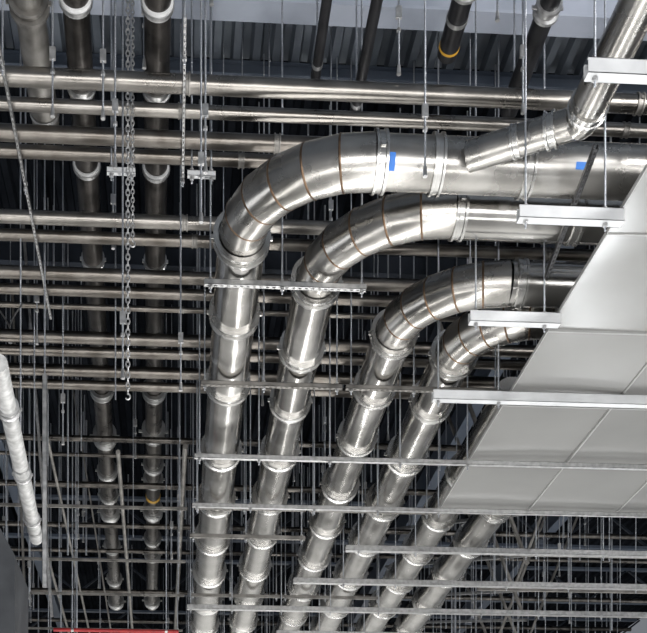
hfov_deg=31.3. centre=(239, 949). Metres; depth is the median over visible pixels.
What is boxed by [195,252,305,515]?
hanger
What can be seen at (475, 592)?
channel
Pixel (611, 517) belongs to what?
rod
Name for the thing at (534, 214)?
channel
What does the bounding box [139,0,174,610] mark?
pipe
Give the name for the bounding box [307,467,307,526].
rod
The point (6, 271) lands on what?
pipe
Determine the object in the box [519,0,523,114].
rod
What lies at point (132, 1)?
hanging chain
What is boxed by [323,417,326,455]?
rod
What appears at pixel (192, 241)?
pipe
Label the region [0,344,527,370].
pipe
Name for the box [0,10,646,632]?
ceiling
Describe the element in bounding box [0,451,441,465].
pipe
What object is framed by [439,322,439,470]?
rod
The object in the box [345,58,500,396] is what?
hanger
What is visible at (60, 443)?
rod
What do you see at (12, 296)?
brace
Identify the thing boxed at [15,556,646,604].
joist
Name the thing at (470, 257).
rod
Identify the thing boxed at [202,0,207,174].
rod
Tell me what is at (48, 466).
rod
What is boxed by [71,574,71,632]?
rod
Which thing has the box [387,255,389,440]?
rod
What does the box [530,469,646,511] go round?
ceiling panel
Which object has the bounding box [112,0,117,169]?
rod
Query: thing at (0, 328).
pipe
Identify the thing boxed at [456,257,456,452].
rod
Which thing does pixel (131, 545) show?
rod
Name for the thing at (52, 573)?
pipe
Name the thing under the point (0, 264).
pipe
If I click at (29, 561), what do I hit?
rod
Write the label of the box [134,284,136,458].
rod
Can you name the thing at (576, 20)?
roof beam
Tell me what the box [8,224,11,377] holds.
rod
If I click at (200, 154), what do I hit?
rod
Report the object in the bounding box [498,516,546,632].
brace
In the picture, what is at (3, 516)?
rod
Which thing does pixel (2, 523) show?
pipe
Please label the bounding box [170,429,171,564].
rod
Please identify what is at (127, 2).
hanging chain
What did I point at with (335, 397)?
rod
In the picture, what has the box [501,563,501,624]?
rod
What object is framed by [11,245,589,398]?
pipe
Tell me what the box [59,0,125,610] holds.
pipe
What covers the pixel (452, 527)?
rod
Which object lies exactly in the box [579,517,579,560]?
rod
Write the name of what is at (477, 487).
ceiling panel
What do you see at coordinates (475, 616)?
rod
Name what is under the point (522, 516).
hanger
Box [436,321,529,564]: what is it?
brace
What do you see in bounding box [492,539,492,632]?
rod
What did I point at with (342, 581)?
channel
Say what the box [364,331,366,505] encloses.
rod
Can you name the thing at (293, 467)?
rod
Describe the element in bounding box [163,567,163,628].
rod
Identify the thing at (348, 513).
hanger
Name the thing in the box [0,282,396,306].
pipe
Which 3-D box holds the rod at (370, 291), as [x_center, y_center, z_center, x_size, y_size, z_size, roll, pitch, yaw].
[1.962,-8.495,17.213,0.024,2.990,0.024,0,0,-3]
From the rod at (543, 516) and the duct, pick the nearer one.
the duct
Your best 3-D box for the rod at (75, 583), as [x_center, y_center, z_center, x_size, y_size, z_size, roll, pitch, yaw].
[-4.352,-7.871,30.441,0.050,4.238,0.040,0,0,-3]
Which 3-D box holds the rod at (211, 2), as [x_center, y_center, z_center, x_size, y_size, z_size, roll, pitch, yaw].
[-0.241,-8.980,9.703,0.050,2.020,0.040,0,0,-3]
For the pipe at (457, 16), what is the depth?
9.92 m
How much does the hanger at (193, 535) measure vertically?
4.175 m
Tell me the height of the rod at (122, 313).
5.020 m
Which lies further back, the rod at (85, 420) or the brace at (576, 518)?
the brace at (576, 518)
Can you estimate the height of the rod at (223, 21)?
3.020 m
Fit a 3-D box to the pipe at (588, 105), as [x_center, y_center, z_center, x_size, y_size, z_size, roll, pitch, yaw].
[2.692,-6.500,7.665,0.890,0.309,3.992,0,0,-14]
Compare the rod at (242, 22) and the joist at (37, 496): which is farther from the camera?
the joist at (37, 496)
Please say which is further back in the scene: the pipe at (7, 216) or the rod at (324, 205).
the rod at (324, 205)
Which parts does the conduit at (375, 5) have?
hanger rod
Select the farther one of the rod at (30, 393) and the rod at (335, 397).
the rod at (335, 397)
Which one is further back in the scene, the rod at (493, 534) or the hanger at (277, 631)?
the hanger at (277, 631)
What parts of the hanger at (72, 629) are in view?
hanger rod, hanger rod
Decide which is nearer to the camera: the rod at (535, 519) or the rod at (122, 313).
the rod at (122, 313)
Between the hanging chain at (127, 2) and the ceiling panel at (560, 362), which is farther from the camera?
the ceiling panel at (560, 362)
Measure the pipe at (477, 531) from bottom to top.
0.580 m
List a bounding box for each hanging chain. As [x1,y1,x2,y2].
[125,0,130,399]
[130,0,135,247]
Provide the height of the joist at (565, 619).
0.920 m
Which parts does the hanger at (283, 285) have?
threaded rod, threaded rod, threaded rod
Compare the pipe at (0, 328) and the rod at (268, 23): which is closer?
the rod at (268, 23)
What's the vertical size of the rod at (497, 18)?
2.120 m
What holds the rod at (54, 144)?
hanging from the ceiling
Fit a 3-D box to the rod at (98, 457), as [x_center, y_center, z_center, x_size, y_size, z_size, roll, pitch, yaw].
[-2.846,-8.636,23.146,0.050,2.707,0.040,0,0,-3]
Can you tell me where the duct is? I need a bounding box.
[0,529,27,632]
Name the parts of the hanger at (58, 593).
threaded rod, threaded rod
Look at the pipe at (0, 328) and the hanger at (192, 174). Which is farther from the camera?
the pipe at (0, 328)
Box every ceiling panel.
[439,466,561,509]
[469,405,610,462]
[502,329,646,408]
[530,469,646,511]
[547,230,646,334]
[568,409,646,464]
[607,163,646,235]
[612,365,646,409]
[618,483,646,512]
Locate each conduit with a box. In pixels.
[310,0,331,78]
[350,0,382,110]
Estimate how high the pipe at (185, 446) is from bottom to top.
0.070 m
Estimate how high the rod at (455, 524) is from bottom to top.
3.878 m
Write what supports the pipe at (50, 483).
on the pipe at (52, 573)
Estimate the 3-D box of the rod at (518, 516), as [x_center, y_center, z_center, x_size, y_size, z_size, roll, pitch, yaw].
[6.186,-8.448,25.541,0.050,3.085,0.040,0,0,-3]
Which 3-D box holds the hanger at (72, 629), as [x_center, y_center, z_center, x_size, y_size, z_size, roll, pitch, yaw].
[-1.938,-7.480,18.017,1.950,5.020,0.061,0,0,-3]
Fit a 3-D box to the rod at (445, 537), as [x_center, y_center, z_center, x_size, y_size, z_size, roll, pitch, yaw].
[4.686,-8.651,26.174,0.030,2.678,0.030,0,0,-26]
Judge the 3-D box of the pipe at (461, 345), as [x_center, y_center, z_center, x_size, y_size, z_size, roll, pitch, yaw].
[3.321,-6.570,22.459,3.730,0.596,21.551,0,0,-3]
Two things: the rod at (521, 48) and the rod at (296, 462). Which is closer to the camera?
the rod at (521, 48)
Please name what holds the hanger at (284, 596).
hanging from the ceiling
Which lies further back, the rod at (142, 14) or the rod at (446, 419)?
the rod at (446, 419)
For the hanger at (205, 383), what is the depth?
12.82 m
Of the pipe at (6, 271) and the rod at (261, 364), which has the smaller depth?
the pipe at (6, 271)
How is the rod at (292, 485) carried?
hanging from the ceiling
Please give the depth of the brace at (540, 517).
19.40 m
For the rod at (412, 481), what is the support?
hanging from the ceiling
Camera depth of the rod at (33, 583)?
25.27 m
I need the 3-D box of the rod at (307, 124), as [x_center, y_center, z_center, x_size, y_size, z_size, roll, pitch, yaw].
[0.814,-8.480,13.812,0.050,3.020,0.040,0,0,-3]
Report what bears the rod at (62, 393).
hanging from the ceiling
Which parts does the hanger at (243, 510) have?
threaded rod, threaded rod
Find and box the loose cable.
[0,303,22,328]
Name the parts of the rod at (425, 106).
rod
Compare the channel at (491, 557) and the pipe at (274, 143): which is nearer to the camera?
the pipe at (274, 143)
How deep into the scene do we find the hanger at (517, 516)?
22.35 m
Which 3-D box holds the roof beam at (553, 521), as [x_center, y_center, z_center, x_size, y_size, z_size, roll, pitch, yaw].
[6.975,-9.605,24.452,0.200,0.650,20.000,0,0,-3]
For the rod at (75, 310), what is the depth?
17.80 m
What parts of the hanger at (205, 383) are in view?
threaded rod, threaded rod, threaded rod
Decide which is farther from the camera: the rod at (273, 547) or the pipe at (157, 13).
the rod at (273, 547)
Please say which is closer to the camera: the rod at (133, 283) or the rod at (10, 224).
the rod at (10, 224)
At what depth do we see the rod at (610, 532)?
27.49 m
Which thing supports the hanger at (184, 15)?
hanging from the ceiling
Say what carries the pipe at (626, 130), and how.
hanging from the ceiling
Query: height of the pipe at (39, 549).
0.080 m
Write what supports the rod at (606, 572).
hanging from the ceiling
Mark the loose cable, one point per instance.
(20, 306)
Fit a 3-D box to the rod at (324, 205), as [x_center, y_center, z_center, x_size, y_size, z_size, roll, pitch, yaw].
[1.139,-8.529,15.437,0.024,2.922,0.024,0,0,-3]
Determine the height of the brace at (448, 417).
3.888 m
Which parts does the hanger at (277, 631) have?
threaded rod, threaded rod, threaded rod, threaded rod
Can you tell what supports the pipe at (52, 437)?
on the pipe at (52, 573)
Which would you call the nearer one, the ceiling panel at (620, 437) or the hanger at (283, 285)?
the hanger at (283, 285)
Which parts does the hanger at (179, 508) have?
threaded rod, threaded rod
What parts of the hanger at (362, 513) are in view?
threaded rod, threaded rod, threaded rod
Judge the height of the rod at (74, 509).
3.033 m
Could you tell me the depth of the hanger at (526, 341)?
17.66 m
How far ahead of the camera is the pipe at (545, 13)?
10.04 m
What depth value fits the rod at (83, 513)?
21.35 m
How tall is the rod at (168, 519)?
2.869 m
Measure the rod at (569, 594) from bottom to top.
3.796 m
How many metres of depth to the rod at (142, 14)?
10.26 m
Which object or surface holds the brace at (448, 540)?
hanging from the ceiling
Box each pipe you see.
[0,48,41,544]
[0,65,646,115]
[0,96,646,138]
[0,117,639,321]
[0,123,324,154]
[0,143,275,168]
[0,209,597,244]
[0,228,594,261]
[0,264,404,278]
[0,265,421,291]
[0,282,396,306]
[0,328,536,345]
[0,329,535,357]
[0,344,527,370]
[0,433,461,450]
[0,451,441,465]
[0,479,435,495]
[0,521,646,539]
[5,0,58,124]
[8,245,594,377]
[8,363,503,387]
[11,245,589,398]
[11,547,646,563]
[28,587,646,602]
[28,617,631,630]
[49,441,89,632]
[49,561,69,632]
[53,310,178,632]
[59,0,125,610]
[116,450,133,628]
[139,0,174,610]
[174,444,187,628]
[189,127,646,632]
[228,192,623,632]
[272,257,585,632]
[310,307,557,630]
[354,377,516,631]
[390,514,510,631]
[437,0,474,63]
[464,0,646,172]
[500,0,562,117]
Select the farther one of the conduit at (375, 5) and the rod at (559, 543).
the rod at (559, 543)
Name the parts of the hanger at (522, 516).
threaded rod, threaded rod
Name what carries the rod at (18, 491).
hanging from the ceiling
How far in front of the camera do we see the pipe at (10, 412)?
11.82 m
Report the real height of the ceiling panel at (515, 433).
0.053 m
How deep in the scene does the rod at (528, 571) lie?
30.36 m
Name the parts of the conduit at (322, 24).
hanger rod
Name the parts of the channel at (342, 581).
threaded rod, threaded rod, threaded rod, threaded rod, threaded rod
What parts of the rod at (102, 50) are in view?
rod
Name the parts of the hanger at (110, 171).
threaded rod, threaded rod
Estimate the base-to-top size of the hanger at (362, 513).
3.802 m
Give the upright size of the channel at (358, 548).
4.288 m
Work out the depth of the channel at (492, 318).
10.55 m
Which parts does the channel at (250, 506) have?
threaded rod, threaded rod, threaded rod, threaded rod, threaded rod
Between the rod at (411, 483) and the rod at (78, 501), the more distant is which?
the rod at (411, 483)
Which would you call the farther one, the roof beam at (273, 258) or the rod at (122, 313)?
the roof beam at (273, 258)
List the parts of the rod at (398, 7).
rod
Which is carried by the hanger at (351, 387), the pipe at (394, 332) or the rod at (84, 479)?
the pipe at (394, 332)
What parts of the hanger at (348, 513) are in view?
threaded rod, threaded rod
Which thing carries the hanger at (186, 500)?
hanging from the ceiling
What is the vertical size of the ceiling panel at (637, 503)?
0.054 m
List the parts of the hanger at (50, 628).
threaded rod, threaded rod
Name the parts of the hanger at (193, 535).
threaded rod, threaded rod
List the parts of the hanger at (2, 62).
threaded rod, threaded rod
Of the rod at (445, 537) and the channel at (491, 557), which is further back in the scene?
the rod at (445, 537)
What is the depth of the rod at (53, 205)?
15.43 m
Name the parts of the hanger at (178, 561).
threaded rod, threaded rod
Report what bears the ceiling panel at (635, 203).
on the channel at (534, 214)
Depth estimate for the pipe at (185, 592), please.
24.78 m
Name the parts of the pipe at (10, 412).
hanger rod, hanger rod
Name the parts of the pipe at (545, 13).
hanger rod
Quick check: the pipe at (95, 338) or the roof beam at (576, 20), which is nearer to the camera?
the roof beam at (576, 20)
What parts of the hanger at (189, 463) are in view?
threaded rod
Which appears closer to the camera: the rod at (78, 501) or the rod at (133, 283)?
the rod at (133, 283)
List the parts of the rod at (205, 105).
rod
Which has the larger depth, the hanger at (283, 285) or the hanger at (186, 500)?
the hanger at (186, 500)
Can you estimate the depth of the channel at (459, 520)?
20.05 m
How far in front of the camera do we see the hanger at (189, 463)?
23.58 m
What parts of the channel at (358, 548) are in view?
threaded rod, threaded rod, threaded rod, threaded rod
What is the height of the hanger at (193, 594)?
3.812 m
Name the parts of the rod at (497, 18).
rod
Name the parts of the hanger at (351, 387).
threaded rod, threaded rod, threaded rod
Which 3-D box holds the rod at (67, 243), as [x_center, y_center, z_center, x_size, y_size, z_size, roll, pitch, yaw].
[-2.393,-7.740,15.990,0.024,4.500,0.024,0,0,-3]
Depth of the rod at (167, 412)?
21.35 m
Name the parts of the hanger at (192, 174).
threaded rod, threaded rod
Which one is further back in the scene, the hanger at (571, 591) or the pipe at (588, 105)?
the hanger at (571, 591)
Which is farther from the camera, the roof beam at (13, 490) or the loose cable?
the roof beam at (13, 490)
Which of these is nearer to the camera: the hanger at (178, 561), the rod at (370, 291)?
the rod at (370, 291)
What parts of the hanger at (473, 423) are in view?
threaded rod, threaded rod, threaded rod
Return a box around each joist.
[0,493,646,550]
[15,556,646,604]
[28,608,639,632]
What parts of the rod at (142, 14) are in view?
rod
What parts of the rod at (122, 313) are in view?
rod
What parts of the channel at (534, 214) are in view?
threaded rod, threaded rod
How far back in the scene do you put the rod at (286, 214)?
15.59 m
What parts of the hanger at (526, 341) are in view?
threaded rod, threaded rod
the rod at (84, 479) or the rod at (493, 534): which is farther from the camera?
the rod at (84, 479)
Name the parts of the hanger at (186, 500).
threaded rod, threaded rod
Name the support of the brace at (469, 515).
hanging from the ceiling
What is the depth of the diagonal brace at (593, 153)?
9.20 m
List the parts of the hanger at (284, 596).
threaded rod, threaded rod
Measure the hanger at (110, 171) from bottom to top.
2.905 m
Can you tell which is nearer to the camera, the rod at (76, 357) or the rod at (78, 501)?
the rod at (78, 501)
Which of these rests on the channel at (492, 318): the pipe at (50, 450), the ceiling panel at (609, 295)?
the ceiling panel at (609, 295)
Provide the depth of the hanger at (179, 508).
15.32 m
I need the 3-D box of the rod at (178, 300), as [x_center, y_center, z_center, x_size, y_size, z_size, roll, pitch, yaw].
[-0.923,-8.149,17.382,0.050,3.683,0.040,0,0,-3]
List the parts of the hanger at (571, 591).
threaded rod, threaded rod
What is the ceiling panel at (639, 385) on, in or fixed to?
on the channel at (498, 397)
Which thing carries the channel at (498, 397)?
hanging from the ceiling
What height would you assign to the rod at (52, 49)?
3.020 m
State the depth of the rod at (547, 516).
21.51 m
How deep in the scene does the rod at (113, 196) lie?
12.28 m
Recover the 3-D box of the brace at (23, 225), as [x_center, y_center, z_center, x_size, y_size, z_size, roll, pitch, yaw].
[-2.792,-7.295,15.863,0.430,5.393,0.040,0,0,-3]
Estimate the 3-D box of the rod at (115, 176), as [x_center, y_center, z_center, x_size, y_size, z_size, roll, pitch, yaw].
[-1.418,-8.129,13.100,0.016,3.723,0.016,0,0,-3]
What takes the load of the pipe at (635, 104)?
hanging from the ceiling
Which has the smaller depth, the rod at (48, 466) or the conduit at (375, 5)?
the conduit at (375, 5)
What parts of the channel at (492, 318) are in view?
threaded rod, threaded rod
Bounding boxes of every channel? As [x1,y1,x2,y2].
[187,360,646,619]
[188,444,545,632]
[192,184,646,517]
[293,318,646,592]
[345,292,646,560]
[385,556,522,567]
[389,515,524,528]
[427,619,526,622]
[432,31,646,408]
[447,591,512,595]
[468,0,560,331]
[516,0,624,231]
[583,0,646,86]
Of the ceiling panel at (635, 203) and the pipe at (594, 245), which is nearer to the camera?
the ceiling panel at (635, 203)
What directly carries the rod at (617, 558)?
hanging from the ceiling
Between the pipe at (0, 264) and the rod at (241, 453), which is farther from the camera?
the rod at (241, 453)
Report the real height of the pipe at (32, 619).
0.100 m
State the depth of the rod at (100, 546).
28.46 m
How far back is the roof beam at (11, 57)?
13.01 m
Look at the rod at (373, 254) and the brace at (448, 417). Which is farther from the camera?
the brace at (448, 417)
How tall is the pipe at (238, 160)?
2.662 m
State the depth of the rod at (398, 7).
9.81 m
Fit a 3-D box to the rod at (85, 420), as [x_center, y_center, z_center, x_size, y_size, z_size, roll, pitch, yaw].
[-2.900,-8.719,21.697,0.030,2.542,0.030,0,0,19]
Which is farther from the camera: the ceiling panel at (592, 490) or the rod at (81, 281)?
the rod at (81, 281)
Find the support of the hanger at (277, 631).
hanging from the ceiling
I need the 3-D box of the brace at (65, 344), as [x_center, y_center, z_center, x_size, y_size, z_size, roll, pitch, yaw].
[-2.490,-7.595,18.886,0.780,4.795,0.030,0,0,-3]
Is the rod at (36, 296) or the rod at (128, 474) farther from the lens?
the rod at (128, 474)
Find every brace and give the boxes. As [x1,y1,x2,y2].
[11,279,24,578]
[22,224,52,616]
[65,344,111,632]
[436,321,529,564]
[447,415,522,609]
[447,538,486,632]
[467,514,516,632]
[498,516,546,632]
[513,516,542,591]
[529,517,578,632]
[544,144,598,278]
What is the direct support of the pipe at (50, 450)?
hanging from the hanger at (50, 628)
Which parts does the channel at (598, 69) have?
threaded rod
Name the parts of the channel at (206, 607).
threaded rod, threaded rod, threaded rod, threaded rod, threaded rod, threaded rod, threaded rod, threaded rod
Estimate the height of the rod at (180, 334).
4.384 m
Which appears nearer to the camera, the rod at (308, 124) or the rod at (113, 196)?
the rod at (113, 196)
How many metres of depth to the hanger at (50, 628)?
21.83 m
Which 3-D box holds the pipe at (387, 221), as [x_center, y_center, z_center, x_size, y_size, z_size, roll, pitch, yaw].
[2.530,-6.570,21.633,5.406,0.576,23.106,0,0,-3]
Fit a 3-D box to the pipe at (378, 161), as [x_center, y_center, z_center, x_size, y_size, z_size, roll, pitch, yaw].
[2.157,-6.570,21.299,6.190,0.604,23.730,0,0,-3]
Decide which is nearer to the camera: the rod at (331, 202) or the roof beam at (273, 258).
the rod at (331, 202)
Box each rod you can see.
[2,427,4,533]
[7,444,7,541]
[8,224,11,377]
[18,491,18,536]
[28,343,30,599]
[28,393,30,605]
[32,544,34,609]
[35,143,38,344]
[38,574,38,632]
[47,198,48,465]
[48,466,48,632]
[49,0,55,118]
[53,205,53,378]
[54,144,54,283]
[60,443,61,632]
[61,89,64,444]
[64,243,65,378]
[67,243,68,554]
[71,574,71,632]
[74,509,74,632]
[75,310,75,582]
[75,583,75,632]
[76,357,77,632]
[77,310,79,538]
[81,281,81,450]
[82,412,84,542]
[83,395,85,511]
[85,420,86,554]
[97,457,99,587]
[99,546,100,632]
[100,0,105,120]
[111,16,115,249]
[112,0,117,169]
[115,176,115,399]
[120,0,125,379]
[128,474,128,628]
[131,545,131,600]
[132,547,132,613]
[133,283,133,536]
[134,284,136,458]
[141,10,145,69]
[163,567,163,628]
[167,412,167,544]
[167,519,168,628]
[170,304,172,558]
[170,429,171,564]
[177,300,180,532]
[178,19,182,391]
[185,361,185,518]
[198,0,203,223]
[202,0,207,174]
[209,0,213,6]
[223,21,223,210]
[241,453,241,550]
[242,22,242,180]
[260,268,263,405]
[268,23,269,153]
[273,547,273,627]
[286,214,286,321]
[292,485,292,571]
[293,467,293,571]
[296,462,296,563]
[307,124,307,238]
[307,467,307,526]
[308,124,308,238]
[321,364,323,478]
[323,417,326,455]
[324,205,325,423]
[329,27,333,220]
[334,397,335,562]
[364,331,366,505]
[370,291,371,481]
[373,254,374,457]
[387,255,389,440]
[396,0,401,75]
[411,483,411,530]
[412,481,412,524]
[422,0,428,177]
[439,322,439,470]
[445,537,446,628]
[446,419,446,534]
[452,527,452,632]
[455,524,455,632]
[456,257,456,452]
[468,33,471,263]
[474,561,476,632]
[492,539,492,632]
[493,534,493,580]
[495,0,499,22]
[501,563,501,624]
[518,516,519,632]
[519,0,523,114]
[528,571,528,632]
[535,519,535,632]
[542,516,543,599]
[547,516,547,581]
[558,516,560,575]
[568,516,570,623]
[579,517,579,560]
[606,572,606,632]
[610,532,610,632]
[611,517,612,630]
[617,558,617,632]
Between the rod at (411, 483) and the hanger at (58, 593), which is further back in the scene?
the rod at (411, 483)
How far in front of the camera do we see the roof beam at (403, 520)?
22.79 m
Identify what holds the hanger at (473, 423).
hanging from the ceiling
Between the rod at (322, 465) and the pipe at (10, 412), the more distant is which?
the rod at (322, 465)
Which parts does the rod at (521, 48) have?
rod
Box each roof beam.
[0,0,646,40]
[0,49,646,93]
[0,241,586,278]
[0,419,66,632]
[347,244,573,630]
[453,516,567,632]
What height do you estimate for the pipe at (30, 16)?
2.160 m
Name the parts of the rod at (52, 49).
rod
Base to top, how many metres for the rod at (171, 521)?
3.939 m
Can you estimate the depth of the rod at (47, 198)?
15.28 m
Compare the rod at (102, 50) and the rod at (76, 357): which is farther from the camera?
the rod at (76, 357)
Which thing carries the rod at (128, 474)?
hanging from the ceiling
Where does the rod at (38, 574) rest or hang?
hanging from the ceiling
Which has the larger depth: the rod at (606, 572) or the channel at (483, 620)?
the rod at (606, 572)
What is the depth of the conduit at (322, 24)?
10.09 m
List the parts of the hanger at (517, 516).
threaded rod, threaded rod, threaded rod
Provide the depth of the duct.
12.87 m
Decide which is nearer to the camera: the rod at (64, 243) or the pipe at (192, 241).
the pipe at (192, 241)
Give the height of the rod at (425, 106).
3.770 m
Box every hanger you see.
[0,0,51,319]
[0,197,186,514]
[5,294,185,566]
[23,355,183,599]
[28,423,182,632]
[107,0,134,181]
[181,0,186,186]
[186,500,502,632]
[187,0,215,184]
[189,463,261,632]
[190,269,304,543]
[191,393,279,600]
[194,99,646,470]
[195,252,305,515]
[201,54,342,394]
[204,0,365,296]
[269,513,348,632]
[276,405,571,632]
[282,463,380,602]
[308,256,430,517]
[340,516,522,632]
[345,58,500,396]
[451,516,588,632]
[472,423,620,620]
[477,516,646,595]
[523,341,646,561]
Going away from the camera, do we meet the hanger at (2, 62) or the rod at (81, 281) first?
the hanger at (2, 62)
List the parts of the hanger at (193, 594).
threaded rod, threaded rod, threaded rod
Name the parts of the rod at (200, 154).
rod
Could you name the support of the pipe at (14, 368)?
hanging from the ceiling
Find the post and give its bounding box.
[42,144,46,587]
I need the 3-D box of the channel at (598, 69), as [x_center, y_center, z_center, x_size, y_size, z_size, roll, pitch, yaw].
[5.213,-7.840,7.750,5.880,4.300,0.090,0,0,-3]
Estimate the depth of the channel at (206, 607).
19.64 m
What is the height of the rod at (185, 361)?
2.679 m
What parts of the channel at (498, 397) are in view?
threaded rod, threaded rod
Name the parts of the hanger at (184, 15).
threaded rod, threaded rod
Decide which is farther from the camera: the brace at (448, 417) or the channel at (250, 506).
the brace at (448, 417)
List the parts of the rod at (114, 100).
rod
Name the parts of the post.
threaded rod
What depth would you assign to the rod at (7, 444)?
21.24 m
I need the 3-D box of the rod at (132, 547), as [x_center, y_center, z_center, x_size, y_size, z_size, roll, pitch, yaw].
[-2.679,-8.379,28.522,0.030,3.222,0.030,0,0,-26]
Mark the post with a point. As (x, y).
(44, 376)
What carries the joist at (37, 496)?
attached to the ceiling
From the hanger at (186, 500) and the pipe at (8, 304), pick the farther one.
the hanger at (186, 500)
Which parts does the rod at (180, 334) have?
rod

